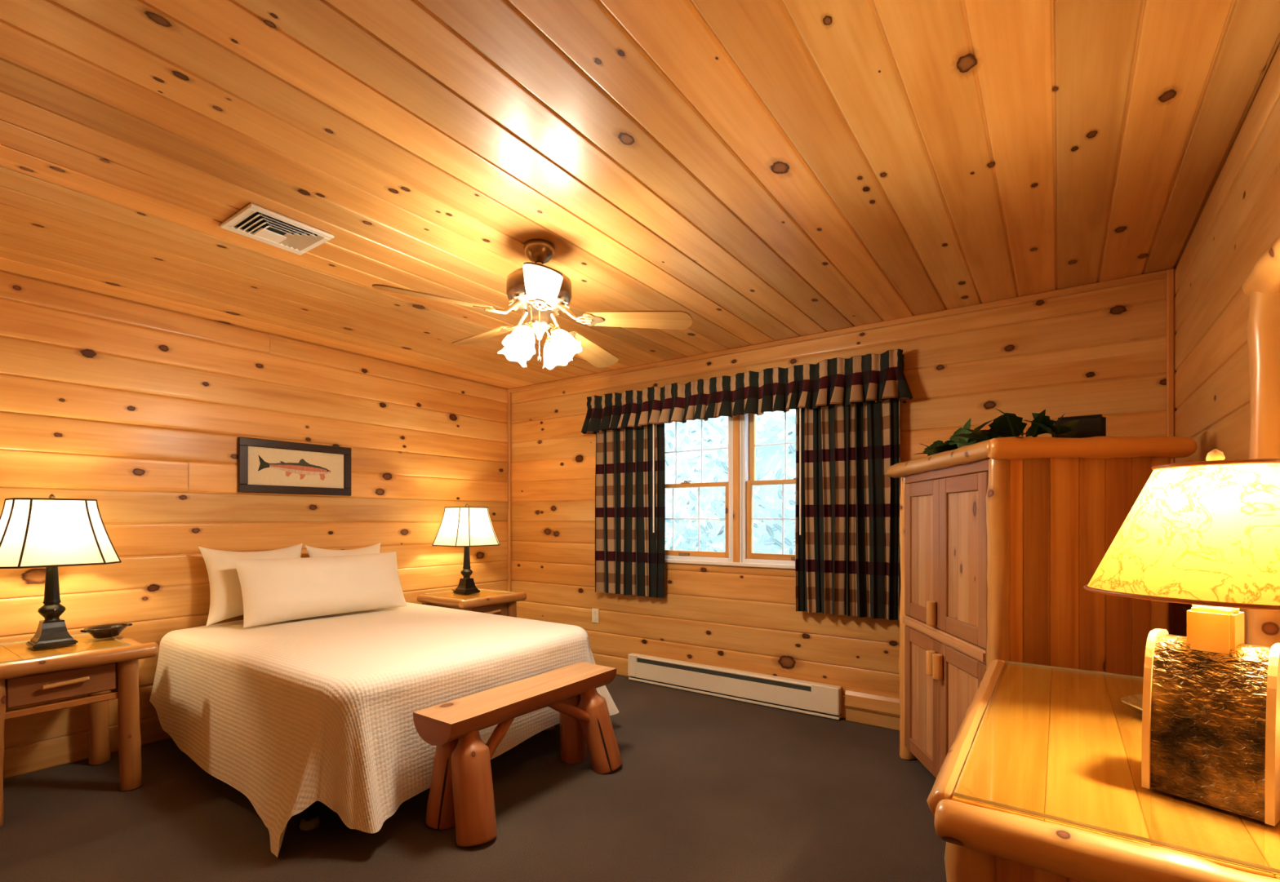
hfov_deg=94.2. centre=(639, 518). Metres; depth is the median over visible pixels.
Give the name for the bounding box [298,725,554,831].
bed
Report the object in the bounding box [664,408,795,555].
window panes
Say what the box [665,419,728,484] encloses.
grille
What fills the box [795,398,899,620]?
curtain
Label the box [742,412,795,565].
window
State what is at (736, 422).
trim
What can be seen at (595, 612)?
power outlet
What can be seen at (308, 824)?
bed leg
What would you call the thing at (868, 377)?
valance
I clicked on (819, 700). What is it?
heater
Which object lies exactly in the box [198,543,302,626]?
pillow
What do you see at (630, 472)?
curtain
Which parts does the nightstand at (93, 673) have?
leg, rail, drawer, handle, leg, leg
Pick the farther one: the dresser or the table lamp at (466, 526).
the table lamp at (466, 526)
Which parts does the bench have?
leg, leg, seat, leg, leg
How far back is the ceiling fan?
2.53 m
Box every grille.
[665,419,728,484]
[665,487,724,551]
[751,484,795,554]
[755,412,795,479]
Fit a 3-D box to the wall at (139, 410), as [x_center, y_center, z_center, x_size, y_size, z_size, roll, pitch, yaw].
[-2.464,0.035,3.700,0.031,2.500,4.410,0,0,35]
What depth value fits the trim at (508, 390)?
5.43 m
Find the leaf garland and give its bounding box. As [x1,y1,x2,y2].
[914,408,1079,456]
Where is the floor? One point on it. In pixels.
(705, 788)
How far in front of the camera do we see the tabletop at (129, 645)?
2.69 m
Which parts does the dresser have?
post, panel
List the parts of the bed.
leg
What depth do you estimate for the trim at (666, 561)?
4.15 m
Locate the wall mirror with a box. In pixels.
[1241,235,1279,647]
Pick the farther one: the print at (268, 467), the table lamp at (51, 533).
the print at (268, 467)
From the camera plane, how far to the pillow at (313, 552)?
4.02 m
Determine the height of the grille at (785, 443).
0.495 m
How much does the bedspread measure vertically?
0.639 m
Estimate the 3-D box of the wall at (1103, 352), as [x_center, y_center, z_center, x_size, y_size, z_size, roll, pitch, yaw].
[0.680,0.028,4.162,4.635,2.513,0.031,0,0,35]
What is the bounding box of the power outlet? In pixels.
[591,608,599,623]
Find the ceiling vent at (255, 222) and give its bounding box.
[219,203,333,255]
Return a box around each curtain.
[595,423,665,598]
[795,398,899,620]
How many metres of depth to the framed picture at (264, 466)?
3.90 m
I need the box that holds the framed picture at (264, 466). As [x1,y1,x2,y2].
[237,436,351,496]
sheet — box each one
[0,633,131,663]
[423,589,513,599]
[954,661,1279,874]
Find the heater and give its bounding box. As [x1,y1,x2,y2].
[627,653,841,720]
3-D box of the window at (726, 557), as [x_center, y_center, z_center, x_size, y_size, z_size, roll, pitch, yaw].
[0.358,-0.247,4.456,0.790,1.115,0.140,0,0,35]
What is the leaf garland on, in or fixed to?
on the armoire
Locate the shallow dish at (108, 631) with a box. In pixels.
[80,623,133,639]
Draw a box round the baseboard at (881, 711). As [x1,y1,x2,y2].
[844,689,900,731]
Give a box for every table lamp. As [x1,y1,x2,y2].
[0,493,121,649]
[431,504,500,594]
[1083,448,1279,826]
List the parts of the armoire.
post, door, door panel, door panel, door, handle, handle, handle, rail, door, door panel, door panel, door, post, panel, post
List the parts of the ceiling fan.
blade, blade, lamp shade, lamp shade, light arm, pull chain, blade, light arm, light arm, lamp shade, lamp shade, blade, blade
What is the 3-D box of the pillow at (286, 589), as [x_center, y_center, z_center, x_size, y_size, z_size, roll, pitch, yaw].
[-1.942,0.419,3.725,0.240,0.371,1.005,0,0,34]
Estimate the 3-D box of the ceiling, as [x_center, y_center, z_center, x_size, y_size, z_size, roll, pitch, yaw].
[-0.609,-1.200,2.391,4.700,0.031,4.410,0,0,35]
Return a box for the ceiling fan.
[372,239,692,369]
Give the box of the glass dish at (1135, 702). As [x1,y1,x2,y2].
[1120,694,1142,715]
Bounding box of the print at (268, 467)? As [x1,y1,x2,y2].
[247,446,343,488]
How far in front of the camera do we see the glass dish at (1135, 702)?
1.52 m
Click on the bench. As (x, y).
(461, 795)
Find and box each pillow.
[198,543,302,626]
[233,551,407,627]
[305,542,380,557]
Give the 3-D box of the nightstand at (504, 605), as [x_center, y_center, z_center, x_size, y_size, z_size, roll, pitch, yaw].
[-1.321,0.919,4.659,0.611,0.673,0.625,0,0,35]
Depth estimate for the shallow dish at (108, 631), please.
2.92 m
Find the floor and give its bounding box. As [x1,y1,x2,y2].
[0,675,946,881]
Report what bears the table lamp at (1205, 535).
on the sheet at (1064, 820)
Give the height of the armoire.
1.553 m
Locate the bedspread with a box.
[149,602,618,857]
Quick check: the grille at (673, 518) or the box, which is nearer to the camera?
the box
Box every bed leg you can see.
[298,816,319,831]
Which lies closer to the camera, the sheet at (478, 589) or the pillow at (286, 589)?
the pillow at (286, 589)
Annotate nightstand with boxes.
[0,634,159,827]
[416,588,526,617]
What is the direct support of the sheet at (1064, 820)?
on the dresser
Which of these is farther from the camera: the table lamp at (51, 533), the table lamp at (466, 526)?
the table lamp at (466, 526)
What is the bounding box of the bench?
[413,662,622,847]
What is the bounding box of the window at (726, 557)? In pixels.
[664,416,731,562]
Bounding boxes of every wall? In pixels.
[0,270,507,780]
[511,267,1176,719]
[1174,44,1279,644]
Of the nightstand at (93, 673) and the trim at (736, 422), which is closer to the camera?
the nightstand at (93, 673)
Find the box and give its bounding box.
[1054,414,1106,438]
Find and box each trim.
[507,389,511,591]
[510,269,1168,392]
[664,559,795,569]
[731,414,742,562]
[1166,268,1174,635]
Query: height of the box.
0.125 m
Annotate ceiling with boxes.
[0,0,1279,389]
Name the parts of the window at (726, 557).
lift handle, sash, sash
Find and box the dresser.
[926,660,1279,881]
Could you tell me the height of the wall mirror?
1.037 m
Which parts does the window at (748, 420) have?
sash, sash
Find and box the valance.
[581,349,912,434]
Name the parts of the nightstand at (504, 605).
leg, drawer, handle, leg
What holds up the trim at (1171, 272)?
attached to the wall at (1103, 352)
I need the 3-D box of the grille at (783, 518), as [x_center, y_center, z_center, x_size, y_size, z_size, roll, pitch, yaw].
[1.052,0.004,3.930,0.670,0.472,0.006,0,0,35]
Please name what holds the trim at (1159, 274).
attached to the wall at (1103, 352)
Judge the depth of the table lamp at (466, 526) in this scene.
4.57 m
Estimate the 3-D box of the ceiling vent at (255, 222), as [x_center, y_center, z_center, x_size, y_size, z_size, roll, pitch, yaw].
[-1.484,-1.177,2.440,0.290,0.014,0.316,0,0,35]
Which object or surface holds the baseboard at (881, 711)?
attached to the wall at (1103, 352)
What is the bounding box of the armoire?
[886,435,1196,778]
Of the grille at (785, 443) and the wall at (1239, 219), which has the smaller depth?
the wall at (1239, 219)

